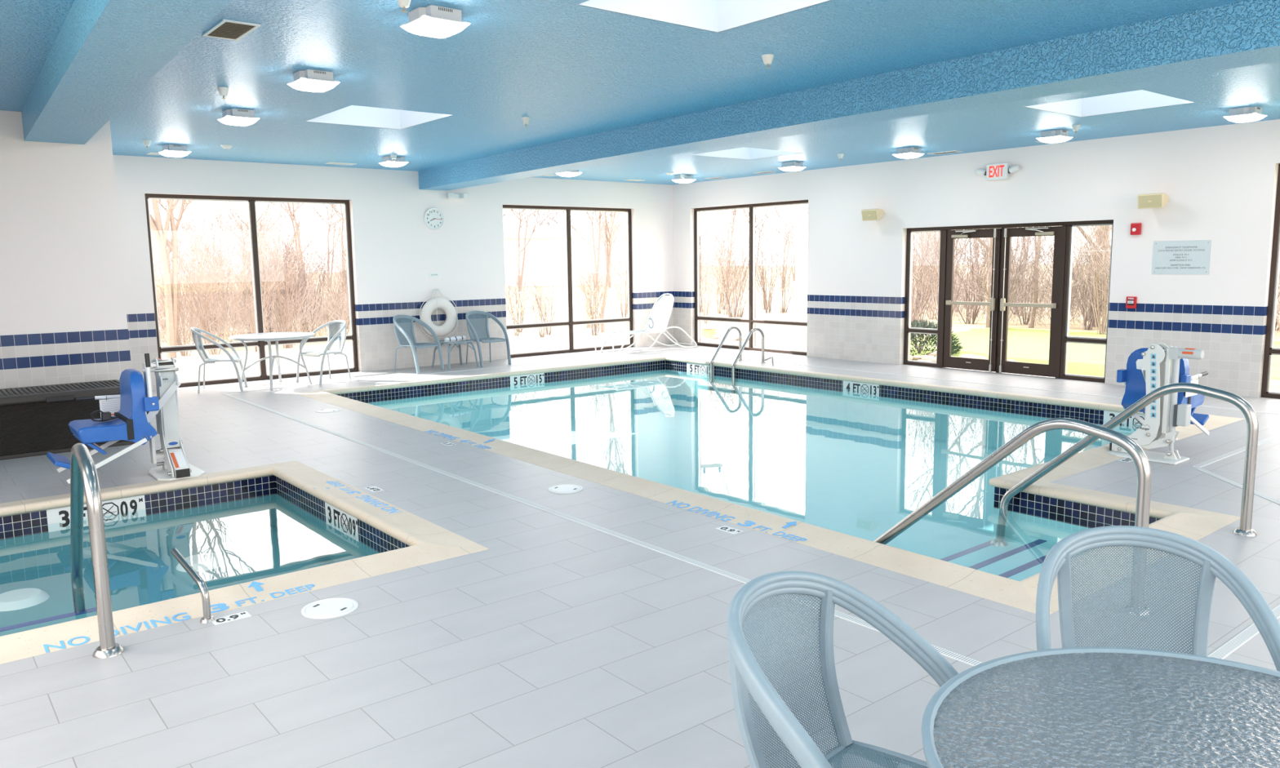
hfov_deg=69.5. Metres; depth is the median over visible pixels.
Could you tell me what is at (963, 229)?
bare shrub
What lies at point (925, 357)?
rock
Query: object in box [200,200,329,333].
bare shrub
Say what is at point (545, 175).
ceiling vent
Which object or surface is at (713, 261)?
bare shrub
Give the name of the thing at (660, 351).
drain
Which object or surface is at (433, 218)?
wall clock
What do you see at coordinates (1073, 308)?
undergrowth
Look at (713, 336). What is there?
rock
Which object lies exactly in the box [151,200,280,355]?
bare shrub
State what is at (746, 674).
armchair
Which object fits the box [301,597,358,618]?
lid
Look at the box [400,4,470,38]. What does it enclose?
ceiling light
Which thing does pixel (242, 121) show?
diffuser
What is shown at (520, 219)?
tree
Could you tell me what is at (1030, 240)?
bare shrub
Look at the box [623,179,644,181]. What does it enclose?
ceiling vent
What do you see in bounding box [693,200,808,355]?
window
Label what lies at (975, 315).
bare shrub
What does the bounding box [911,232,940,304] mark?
bare shrub
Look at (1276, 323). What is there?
bare shrub
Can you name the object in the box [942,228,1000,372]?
door
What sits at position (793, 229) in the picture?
tree
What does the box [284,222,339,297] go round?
bare shrub
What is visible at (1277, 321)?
bare shrub
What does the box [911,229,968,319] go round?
bare shrub
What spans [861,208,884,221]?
wall speaker
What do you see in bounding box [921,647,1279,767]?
round patio table
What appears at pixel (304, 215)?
bare shrub
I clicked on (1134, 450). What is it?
pool handrail
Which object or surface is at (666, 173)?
smoke detector
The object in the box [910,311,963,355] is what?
bush
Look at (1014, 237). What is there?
bare shrub
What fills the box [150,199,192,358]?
bare tree
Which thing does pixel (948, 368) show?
trim
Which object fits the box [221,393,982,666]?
drain
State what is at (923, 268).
bare shrub
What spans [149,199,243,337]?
tree
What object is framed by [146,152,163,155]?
ceiling vent
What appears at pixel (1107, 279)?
bare shrub
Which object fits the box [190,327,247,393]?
armchair
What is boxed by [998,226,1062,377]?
door
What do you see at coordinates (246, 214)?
bare shrub
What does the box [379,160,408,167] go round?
diffuser
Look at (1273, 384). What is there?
rock
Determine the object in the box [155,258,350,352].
undergrowth
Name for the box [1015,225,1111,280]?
bare shrub
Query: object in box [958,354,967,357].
rock
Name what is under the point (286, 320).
bare shrub
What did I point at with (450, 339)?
rolled towel
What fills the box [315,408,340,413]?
lid
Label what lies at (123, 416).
lift
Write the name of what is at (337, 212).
tree
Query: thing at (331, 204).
bare shrub
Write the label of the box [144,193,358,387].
window
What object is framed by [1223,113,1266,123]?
diffuser
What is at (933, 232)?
bare shrub
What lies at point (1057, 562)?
armchair
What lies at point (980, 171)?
lamp
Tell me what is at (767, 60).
sprinkler
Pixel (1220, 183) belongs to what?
wall
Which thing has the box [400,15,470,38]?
diffuser
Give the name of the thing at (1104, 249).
bare shrub
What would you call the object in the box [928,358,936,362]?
rock
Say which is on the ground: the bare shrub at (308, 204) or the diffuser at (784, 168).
the bare shrub at (308, 204)
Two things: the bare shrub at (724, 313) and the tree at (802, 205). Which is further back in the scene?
the tree at (802, 205)
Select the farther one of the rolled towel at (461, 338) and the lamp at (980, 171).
the rolled towel at (461, 338)
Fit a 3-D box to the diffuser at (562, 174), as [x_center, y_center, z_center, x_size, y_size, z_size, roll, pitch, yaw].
[-1.137,-3.349,14.774,0.304,0.055,0.304,-7,10,-39]
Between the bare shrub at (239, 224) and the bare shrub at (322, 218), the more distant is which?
the bare shrub at (322, 218)
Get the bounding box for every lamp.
[976,168,986,175]
[1008,164,1019,173]
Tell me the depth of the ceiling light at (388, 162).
12.83 m
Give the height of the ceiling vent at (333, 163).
0.009 m
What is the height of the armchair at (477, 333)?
0.895 m
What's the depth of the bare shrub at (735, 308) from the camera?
26.29 m
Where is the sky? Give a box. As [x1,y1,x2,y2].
[503,225,626,287]
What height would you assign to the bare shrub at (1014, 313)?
4.488 m
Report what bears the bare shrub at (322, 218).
on the ground
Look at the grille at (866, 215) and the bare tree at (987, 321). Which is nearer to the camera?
the grille at (866, 215)
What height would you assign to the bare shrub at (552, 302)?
1.995 m
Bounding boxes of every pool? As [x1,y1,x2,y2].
[0,460,488,664]
[293,355,1243,614]
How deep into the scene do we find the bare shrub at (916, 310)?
24.30 m
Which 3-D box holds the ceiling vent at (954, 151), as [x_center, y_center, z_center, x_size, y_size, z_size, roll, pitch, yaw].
[4.388,-3.325,13.273,0.200,0.009,0.450,-7,10,-39]
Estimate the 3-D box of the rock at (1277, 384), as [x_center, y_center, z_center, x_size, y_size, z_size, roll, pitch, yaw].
[8.018,0.068,11.711,0.299,0.149,0.212,-1,8,0]
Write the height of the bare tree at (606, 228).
5.957 m
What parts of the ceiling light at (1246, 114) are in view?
plate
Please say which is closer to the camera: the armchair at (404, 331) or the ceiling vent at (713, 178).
the armchair at (404, 331)
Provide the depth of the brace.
14.85 m
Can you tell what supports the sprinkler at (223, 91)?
attached to the ceiling
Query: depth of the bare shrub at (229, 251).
27.61 m
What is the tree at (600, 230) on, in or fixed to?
on the ground
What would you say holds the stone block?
on the walkway
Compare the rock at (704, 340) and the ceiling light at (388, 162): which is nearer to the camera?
the ceiling light at (388, 162)
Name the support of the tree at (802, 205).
on the ground
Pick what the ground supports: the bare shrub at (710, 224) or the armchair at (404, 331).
the bare shrub at (710, 224)
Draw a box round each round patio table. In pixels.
[229,332,315,390]
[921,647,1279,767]
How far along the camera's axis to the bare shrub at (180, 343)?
18.08 m
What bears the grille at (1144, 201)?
attached to the wall speaker at (1149, 200)
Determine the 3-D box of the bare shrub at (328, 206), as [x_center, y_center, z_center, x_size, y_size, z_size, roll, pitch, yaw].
[-9.400,-4.221,31.087,2.334,3.947,3.192,4,9,33]
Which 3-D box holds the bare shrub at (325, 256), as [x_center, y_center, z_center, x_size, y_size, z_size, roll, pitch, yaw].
[-7.990,-2.654,22.101,1.982,3.187,2.242,-6,9,-33]
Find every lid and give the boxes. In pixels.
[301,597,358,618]
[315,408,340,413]
[548,484,582,493]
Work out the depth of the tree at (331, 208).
68.60 m
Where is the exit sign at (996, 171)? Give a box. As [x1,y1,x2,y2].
[976,162,1019,180]
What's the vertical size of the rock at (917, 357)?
0.132 m
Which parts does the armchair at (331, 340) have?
seat, seat frame, leg, rail, backrest, leg, rail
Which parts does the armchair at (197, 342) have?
backrest, rail, rail, leg, leg, seat frame, seat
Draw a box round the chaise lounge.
[595,293,697,355]
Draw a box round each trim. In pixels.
[177,345,1279,399]
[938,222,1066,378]
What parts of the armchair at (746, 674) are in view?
rail, backrest, rail, leg, seat frame, seat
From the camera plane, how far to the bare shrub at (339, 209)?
28.72 m
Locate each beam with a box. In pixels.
[21,0,231,144]
[417,0,1279,191]
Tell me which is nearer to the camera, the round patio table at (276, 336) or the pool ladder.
the round patio table at (276, 336)
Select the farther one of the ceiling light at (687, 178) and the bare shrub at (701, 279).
the bare shrub at (701, 279)
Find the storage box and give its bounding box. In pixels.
[0,379,135,460]
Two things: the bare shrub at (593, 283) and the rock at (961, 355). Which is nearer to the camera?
the rock at (961, 355)
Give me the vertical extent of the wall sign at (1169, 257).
0.410 m
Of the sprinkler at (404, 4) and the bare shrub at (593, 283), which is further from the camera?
the bare shrub at (593, 283)
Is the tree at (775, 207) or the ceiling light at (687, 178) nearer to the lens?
the ceiling light at (687, 178)
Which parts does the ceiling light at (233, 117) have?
plate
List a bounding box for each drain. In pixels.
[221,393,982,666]
[225,351,665,393]
[665,351,1279,414]
[1192,433,1279,467]
[1195,468,1279,504]
[1208,604,1279,659]
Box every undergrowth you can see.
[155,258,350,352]
[911,232,1279,337]
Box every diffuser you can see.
[159,150,191,157]
[217,115,259,126]
[287,78,339,92]
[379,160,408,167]
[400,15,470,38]
[555,172,581,177]
[672,178,695,183]
[778,166,805,171]
[892,152,924,159]
[1036,135,1072,143]
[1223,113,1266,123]
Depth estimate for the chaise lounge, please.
17.64 m
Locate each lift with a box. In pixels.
[46,353,204,484]
[1107,342,1209,464]
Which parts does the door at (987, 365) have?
closer arm, vertical rod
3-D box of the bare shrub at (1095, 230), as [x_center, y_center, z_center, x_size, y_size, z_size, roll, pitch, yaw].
[10.693,-3.549,20.908,3.717,4.772,3.035,-4,8,-21]
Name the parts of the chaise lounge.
leg, leg, seat rail, seat, looped leg, seat rail, scroll arm, looped leg, backrest, frame, scroll arm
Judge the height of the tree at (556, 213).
9.085 m
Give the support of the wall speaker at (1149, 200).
attached to the wall at (1220, 183)
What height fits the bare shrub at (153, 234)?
2.827 m
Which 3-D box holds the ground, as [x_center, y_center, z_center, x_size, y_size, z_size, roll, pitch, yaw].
[-23.174,-6.423,63.509,300.000,0.001,280.000,-7,10,-39]
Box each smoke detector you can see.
[220,144,232,149]
[665,172,673,175]
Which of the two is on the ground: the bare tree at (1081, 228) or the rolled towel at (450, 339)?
the bare tree at (1081, 228)
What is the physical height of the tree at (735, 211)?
8.781 m
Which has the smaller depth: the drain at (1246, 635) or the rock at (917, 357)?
the drain at (1246, 635)
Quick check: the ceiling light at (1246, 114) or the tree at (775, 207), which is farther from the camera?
the tree at (775, 207)
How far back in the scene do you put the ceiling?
7.46 m
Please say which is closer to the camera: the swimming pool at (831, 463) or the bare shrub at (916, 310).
the swimming pool at (831, 463)
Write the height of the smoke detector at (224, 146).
0.050 m
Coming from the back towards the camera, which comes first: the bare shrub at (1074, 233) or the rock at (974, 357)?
the bare shrub at (1074, 233)
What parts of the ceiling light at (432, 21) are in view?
plate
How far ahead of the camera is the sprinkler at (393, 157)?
12.56 m
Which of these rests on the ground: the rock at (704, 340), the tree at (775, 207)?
the tree at (775, 207)
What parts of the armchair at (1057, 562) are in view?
rail, backrest, rail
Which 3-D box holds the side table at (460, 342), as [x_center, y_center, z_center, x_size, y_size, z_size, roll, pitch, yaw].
[-3.035,-0.492,15.126,0.577,0.440,0.577,-7,10,-41]
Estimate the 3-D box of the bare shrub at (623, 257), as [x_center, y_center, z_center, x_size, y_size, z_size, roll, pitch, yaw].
[-0.300,-2.397,23.341,1.275,2.139,1.744,2,8,18]
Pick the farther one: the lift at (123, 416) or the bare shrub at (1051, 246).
the bare shrub at (1051, 246)
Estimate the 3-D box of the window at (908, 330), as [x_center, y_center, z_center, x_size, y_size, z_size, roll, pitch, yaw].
[4.426,-1.346,14.334,0.110,2.135,0.650,-7,10,-39]
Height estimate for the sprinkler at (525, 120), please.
0.092 m
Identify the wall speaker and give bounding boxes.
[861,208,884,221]
[1137,192,1168,208]
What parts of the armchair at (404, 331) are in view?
rail, leg, backrest, rail, seat frame, seat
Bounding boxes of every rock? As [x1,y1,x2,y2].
[700,338,714,342]
[711,334,719,338]
[717,338,730,342]
[725,336,737,341]
[911,355,922,360]
[920,355,933,359]
[926,351,936,357]
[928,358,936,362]
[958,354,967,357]
[970,355,987,359]
[1270,381,1275,387]
[1270,388,1279,391]
[1271,379,1279,382]
[1275,382,1279,388]
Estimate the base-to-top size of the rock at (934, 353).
0.183 m
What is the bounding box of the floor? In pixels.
[0,343,1279,767]
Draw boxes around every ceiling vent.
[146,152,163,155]
[201,19,260,40]
[324,162,355,165]
[539,174,556,176]
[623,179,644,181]
[706,177,726,179]
[753,171,776,173]
[927,150,963,155]
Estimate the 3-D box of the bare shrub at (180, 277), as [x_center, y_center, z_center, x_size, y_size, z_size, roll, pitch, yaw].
[-10.169,-2.716,20.042,2.417,3.920,3.304,0,8,3]
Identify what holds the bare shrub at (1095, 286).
on the ground
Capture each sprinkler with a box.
[142,139,151,148]
[217,87,228,99]
[390,154,396,160]
[396,0,411,12]
[521,117,529,126]
[761,54,773,68]
[837,153,844,160]
[1071,124,1079,133]
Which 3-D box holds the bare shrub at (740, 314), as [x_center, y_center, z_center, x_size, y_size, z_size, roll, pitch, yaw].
[3.066,-3.192,28.003,1.558,2.384,1.737,-2,8,-8]
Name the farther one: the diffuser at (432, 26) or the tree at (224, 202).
the tree at (224, 202)
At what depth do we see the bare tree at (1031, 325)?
22.21 m
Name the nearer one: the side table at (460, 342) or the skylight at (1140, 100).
the skylight at (1140, 100)
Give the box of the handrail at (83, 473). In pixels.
[70,443,124,658]
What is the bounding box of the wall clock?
[423,207,444,230]
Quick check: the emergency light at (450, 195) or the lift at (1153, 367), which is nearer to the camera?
the lift at (1153, 367)
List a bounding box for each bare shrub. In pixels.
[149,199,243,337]
[149,199,262,344]
[149,200,241,344]
[150,199,282,329]
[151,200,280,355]
[151,202,241,356]
[153,234,191,310]
[157,204,243,299]
[168,217,248,335]
[169,238,234,326]
[179,237,232,322]
[191,201,317,351]
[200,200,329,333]
[201,200,342,348]
[209,250,251,305]
[212,213,330,324]
[212,219,285,333]
[214,235,252,301]
[215,202,336,331]
[231,228,321,329]
[234,223,319,332]
[259,211,306,287]
[260,214,326,314]
[261,244,332,332]
[266,208,345,332]
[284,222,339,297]
[288,240,338,298]
[293,216,347,307]
[294,230,349,328]
[299,204,346,286]
[307,204,347,286]
[310,204,349,310]
[311,208,347,297]
[318,217,346,275]
[320,205,346,290]
[320,214,346,277]
[331,226,347,296]
[504,247,543,332]
[504,267,541,336]
[518,255,575,335]
[520,272,557,337]
[537,235,625,328]
[557,236,622,328]
[559,221,626,335]
[582,220,626,317]
[602,257,627,325]
[699,206,776,317]
[699,209,764,317]
[699,211,748,309]
[699,217,745,312]
[699,224,734,290]
[699,226,735,324]
[699,229,747,315]
[699,234,721,280]
[700,210,749,314]
[720,248,763,317]
[721,205,808,313]
[736,232,796,310]
[757,212,808,313]
[788,205,989,322]
[911,228,987,321]
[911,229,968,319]
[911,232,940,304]
[911,232,961,322]
[912,228,1027,308]
[912,231,939,314]
[913,229,1025,324]
[921,226,1053,321]
[931,229,1021,311]
[955,237,987,309]
[958,228,1052,315]
[961,236,1044,306]
[962,226,1053,307]
[977,237,1052,315]
[1010,231,1079,324]
[1013,226,1106,320]
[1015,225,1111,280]
[1031,233,1098,310]
[1037,225,1111,256]
[1045,226,1110,320]
[1046,225,1111,331]
[1071,226,1111,329]
[1072,225,1111,334]
[1081,225,1111,287]
[1275,270,1279,331]
[1275,275,1279,330]
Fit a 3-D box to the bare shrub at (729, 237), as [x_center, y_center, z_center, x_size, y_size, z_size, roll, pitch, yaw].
[2.617,-4.042,29.647,2.156,3.644,2.640,-1,8,-2]
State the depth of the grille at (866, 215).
14.45 m
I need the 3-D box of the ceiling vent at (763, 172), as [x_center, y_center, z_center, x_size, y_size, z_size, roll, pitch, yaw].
[2.152,-3.653,15.946,0.200,0.009,0.360,-7,10,-39]
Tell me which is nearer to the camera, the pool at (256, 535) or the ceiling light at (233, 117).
the pool at (256, 535)
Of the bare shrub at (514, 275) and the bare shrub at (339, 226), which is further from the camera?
the bare shrub at (339, 226)
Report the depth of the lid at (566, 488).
6.93 m
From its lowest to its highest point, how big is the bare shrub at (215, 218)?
3.082 m
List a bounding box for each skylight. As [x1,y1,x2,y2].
[306,105,452,129]
[578,0,831,32]
[693,147,804,159]
[1025,89,1194,117]
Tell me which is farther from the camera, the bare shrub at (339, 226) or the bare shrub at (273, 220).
the bare shrub at (339, 226)
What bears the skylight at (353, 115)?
hanging from the ceiling
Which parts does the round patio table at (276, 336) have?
leg, leg, glass, leg, leg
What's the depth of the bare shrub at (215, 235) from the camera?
28.64 m
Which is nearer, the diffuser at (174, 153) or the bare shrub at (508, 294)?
the diffuser at (174, 153)
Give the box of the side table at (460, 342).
[431,339,479,369]
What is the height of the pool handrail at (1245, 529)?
1.333 m
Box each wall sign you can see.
[429,271,439,277]
[1151,240,1211,274]
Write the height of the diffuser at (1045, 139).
0.055 m
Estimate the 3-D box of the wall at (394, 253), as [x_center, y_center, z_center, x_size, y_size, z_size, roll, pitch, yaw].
[-3.364,-1.918,15.486,10.690,3.175,0.240,-7,10,-39]
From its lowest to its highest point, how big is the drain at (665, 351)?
0.008 m
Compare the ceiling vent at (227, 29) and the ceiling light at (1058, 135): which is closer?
the ceiling vent at (227, 29)
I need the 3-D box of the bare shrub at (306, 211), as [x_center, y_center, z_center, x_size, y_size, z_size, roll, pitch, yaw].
[-10.994,-3.635,28.177,2.114,3.600,1.896,0,8,9]
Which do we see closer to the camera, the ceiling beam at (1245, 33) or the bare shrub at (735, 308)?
the ceiling beam at (1245, 33)
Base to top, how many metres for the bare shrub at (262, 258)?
4.056 m
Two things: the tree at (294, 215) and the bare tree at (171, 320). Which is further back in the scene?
the tree at (294, 215)
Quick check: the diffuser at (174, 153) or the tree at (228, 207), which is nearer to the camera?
the diffuser at (174, 153)
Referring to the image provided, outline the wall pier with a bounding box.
[0,110,131,389]
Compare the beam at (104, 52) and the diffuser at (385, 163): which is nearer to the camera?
the beam at (104, 52)
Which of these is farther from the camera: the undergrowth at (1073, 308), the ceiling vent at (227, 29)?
the undergrowth at (1073, 308)
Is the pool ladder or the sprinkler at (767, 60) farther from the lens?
the pool ladder
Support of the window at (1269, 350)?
in the wall at (1220, 183)
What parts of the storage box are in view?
lid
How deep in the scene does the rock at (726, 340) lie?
19.55 m
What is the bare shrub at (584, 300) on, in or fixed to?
on the ground
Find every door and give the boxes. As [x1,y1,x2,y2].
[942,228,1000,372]
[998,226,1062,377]
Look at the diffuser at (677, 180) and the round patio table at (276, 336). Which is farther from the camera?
the diffuser at (677, 180)
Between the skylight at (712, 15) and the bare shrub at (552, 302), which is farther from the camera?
the bare shrub at (552, 302)
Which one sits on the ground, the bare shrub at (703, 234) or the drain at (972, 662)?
the bare shrub at (703, 234)
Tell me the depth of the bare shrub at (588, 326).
24.34 m
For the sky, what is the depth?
66.55 m
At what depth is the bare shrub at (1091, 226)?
24.48 m
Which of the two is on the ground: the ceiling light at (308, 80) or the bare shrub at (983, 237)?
the bare shrub at (983, 237)
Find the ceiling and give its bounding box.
[0,0,1279,185]
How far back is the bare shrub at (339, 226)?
27.17 m
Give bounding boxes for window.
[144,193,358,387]
[502,204,633,357]
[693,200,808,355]
[903,226,943,367]
[1059,219,1113,382]
[1261,164,1279,399]
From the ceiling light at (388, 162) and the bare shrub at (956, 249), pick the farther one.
the bare shrub at (956, 249)
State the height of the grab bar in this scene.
0.276 m
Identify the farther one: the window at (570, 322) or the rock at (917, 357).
the window at (570, 322)
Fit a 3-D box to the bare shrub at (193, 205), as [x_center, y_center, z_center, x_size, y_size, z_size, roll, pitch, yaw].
[-11.519,-3.194,24.794,2.384,3.639,2.698,0,8,5]
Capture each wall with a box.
[112,155,673,391]
[672,119,1279,398]
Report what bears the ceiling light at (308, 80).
attached to the ceiling
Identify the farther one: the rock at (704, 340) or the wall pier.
the rock at (704, 340)
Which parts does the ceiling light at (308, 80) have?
plate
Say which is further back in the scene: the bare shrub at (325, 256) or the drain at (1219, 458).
the bare shrub at (325, 256)
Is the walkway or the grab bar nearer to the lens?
the grab bar
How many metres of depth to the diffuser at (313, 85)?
7.11 m
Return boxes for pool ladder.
[709,326,765,409]
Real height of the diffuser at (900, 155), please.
0.055 m
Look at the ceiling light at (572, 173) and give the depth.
14.69 m
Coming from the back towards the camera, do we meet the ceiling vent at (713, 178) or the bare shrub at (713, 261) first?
the bare shrub at (713, 261)
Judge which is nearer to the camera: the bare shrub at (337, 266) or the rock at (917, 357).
the rock at (917, 357)
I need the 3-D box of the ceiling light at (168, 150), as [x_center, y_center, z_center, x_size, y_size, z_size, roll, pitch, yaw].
[-5.735,-2.870,11.379,0.304,0.133,0.304,-7,10,-39]
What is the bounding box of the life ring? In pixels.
[419,288,457,337]
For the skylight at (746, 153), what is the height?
0.860 m
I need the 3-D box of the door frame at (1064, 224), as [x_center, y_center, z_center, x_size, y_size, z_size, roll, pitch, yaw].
[5.222,-1.226,13.358,0.120,2.135,1.880,-7,10,-39]
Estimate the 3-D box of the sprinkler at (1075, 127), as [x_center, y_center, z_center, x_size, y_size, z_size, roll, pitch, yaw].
[5.039,-2.947,10.669,0.090,0.092,0.090,-7,10,-39]
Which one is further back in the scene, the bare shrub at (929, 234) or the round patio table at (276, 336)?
the bare shrub at (929, 234)
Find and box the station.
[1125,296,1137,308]
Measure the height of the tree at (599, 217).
10.002 m
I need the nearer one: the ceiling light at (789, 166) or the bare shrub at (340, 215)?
the ceiling light at (789, 166)
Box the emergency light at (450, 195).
[447,192,467,199]
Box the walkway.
[712,324,806,351]
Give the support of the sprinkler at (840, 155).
attached to the ceiling
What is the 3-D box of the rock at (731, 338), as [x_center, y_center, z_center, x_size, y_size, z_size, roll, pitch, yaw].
[1.925,-0.949,19.896,0.363,0.186,0.262,2,8,21]
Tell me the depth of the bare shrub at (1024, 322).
23.48 m
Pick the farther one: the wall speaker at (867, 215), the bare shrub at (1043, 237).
the bare shrub at (1043, 237)
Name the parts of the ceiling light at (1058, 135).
plate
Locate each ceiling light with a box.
[159,144,191,157]
[217,108,259,126]
[287,69,339,92]
[379,155,408,167]
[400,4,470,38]
[555,169,581,177]
[672,174,695,183]
[778,161,805,171]
[892,146,924,159]
[1036,129,1072,143]
[1223,106,1266,123]
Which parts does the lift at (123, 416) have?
foot plate, footrest arm, calf plate, footrest arm, swing arm, plate, plate, plate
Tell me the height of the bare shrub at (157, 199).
4.252 m
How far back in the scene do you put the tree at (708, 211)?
73.06 m
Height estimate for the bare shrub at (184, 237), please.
2.737 m
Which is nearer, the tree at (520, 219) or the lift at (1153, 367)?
the lift at (1153, 367)
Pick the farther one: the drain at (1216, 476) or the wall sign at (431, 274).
the wall sign at (431, 274)
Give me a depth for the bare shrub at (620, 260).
27.05 m
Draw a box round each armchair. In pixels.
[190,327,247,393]
[296,320,351,384]
[392,315,444,374]
[465,311,511,367]
[726,570,958,767]
[1035,525,1279,671]
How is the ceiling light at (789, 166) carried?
attached to the ceiling
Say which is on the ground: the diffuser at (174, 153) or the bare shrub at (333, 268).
the bare shrub at (333, 268)
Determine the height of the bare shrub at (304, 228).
2.971 m
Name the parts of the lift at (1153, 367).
footrest arm, plate, plate, pictogram panel, link arm, plate, link arm, swing arm, calf plate, motor, foot plate, footrest arm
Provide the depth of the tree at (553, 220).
69.72 m
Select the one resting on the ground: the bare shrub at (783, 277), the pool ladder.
the bare shrub at (783, 277)
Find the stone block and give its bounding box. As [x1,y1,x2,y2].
[700,326,717,338]
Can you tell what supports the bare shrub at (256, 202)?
on the ground
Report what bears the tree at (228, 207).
on the ground
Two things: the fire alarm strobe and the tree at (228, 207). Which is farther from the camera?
the tree at (228, 207)
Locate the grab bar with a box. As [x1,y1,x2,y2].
[170,547,215,623]
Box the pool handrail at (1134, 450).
[873,417,1151,615]
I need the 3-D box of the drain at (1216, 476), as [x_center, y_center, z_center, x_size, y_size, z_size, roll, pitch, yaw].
[4.362,0.799,6.372,0.050,0.008,1.917,0,8,4]
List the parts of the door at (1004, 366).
vertical rod, closer arm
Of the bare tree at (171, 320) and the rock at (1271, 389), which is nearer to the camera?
the rock at (1271, 389)
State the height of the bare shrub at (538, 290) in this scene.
1.644 m
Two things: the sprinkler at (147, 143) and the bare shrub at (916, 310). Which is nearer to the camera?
the sprinkler at (147, 143)
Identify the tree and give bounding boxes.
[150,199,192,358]
[202,201,288,251]
[213,201,284,254]
[270,202,307,279]
[297,204,344,288]
[329,204,346,273]
[502,208,518,226]
[510,208,546,292]
[528,209,572,226]
[534,209,594,225]
[555,210,602,287]
[571,211,626,288]
[582,211,626,333]
[699,208,748,262]
[699,211,723,279]
[737,206,787,268]
[747,205,808,288]
[760,204,808,281]
[782,204,808,243]
[975,227,1008,328]
[1028,235,1041,328]
[1076,225,1109,327]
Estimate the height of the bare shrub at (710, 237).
3.683 m
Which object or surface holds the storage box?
on the floor
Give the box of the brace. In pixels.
[764,356,773,365]
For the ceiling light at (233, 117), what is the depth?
8.80 m
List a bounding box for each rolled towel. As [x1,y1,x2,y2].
[444,337,459,342]
[452,335,466,340]
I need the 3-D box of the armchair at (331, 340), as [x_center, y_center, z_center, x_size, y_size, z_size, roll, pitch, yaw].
[-4.619,-0.479,13.524,0.604,0.882,0.636,5,9,35]
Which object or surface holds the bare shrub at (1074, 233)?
on the ground
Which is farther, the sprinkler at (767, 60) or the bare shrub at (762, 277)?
the bare shrub at (762, 277)
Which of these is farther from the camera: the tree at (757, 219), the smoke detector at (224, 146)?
the tree at (757, 219)
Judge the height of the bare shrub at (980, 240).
3.452 m
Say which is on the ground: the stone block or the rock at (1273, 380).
the rock at (1273, 380)
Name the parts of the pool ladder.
rail, rail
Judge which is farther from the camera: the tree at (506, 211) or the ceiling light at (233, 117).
the tree at (506, 211)
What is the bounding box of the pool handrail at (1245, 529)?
[990,382,1258,546]
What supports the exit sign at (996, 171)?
attached to the wall at (1220, 183)
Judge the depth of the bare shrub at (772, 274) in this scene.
31.72 m
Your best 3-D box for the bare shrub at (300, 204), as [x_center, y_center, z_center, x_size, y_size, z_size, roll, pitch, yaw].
[-6.329,-3.109,22.505,3.504,3.941,2.563,-1,8,0]
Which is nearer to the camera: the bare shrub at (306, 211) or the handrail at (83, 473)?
the handrail at (83, 473)
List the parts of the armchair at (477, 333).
rail, leg, backrest, rail, seat frame, seat, leg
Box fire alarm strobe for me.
[1130,222,1141,235]
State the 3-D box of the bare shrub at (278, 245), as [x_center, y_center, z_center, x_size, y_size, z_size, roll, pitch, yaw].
[-8.583,-2.476,22.811,1.978,2.662,1.773,-8,10,-41]
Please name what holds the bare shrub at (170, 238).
on the ground
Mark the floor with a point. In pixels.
(562, 642)
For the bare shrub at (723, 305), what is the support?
on the ground
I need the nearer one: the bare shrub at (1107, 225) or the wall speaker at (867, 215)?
the wall speaker at (867, 215)
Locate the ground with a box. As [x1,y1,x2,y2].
[155,263,1279,382]
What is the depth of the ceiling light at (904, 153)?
12.65 m
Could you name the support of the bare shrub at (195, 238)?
on the ground
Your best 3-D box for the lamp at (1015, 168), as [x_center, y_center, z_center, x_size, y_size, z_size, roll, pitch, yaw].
[5.185,-2.985,12.818,0.090,0.113,0.162,-7,10,-39]
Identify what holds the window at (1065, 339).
in the wall at (1220, 183)
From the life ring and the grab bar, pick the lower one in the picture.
the grab bar
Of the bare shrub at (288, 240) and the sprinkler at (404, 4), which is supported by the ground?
the bare shrub at (288, 240)
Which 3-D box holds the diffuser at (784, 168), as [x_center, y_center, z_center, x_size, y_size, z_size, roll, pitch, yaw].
[2.369,-3.344,14.381,0.304,0.055,0.304,-7,10,-39]
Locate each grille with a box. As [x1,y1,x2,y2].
[862,210,876,220]
[1138,195,1161,208]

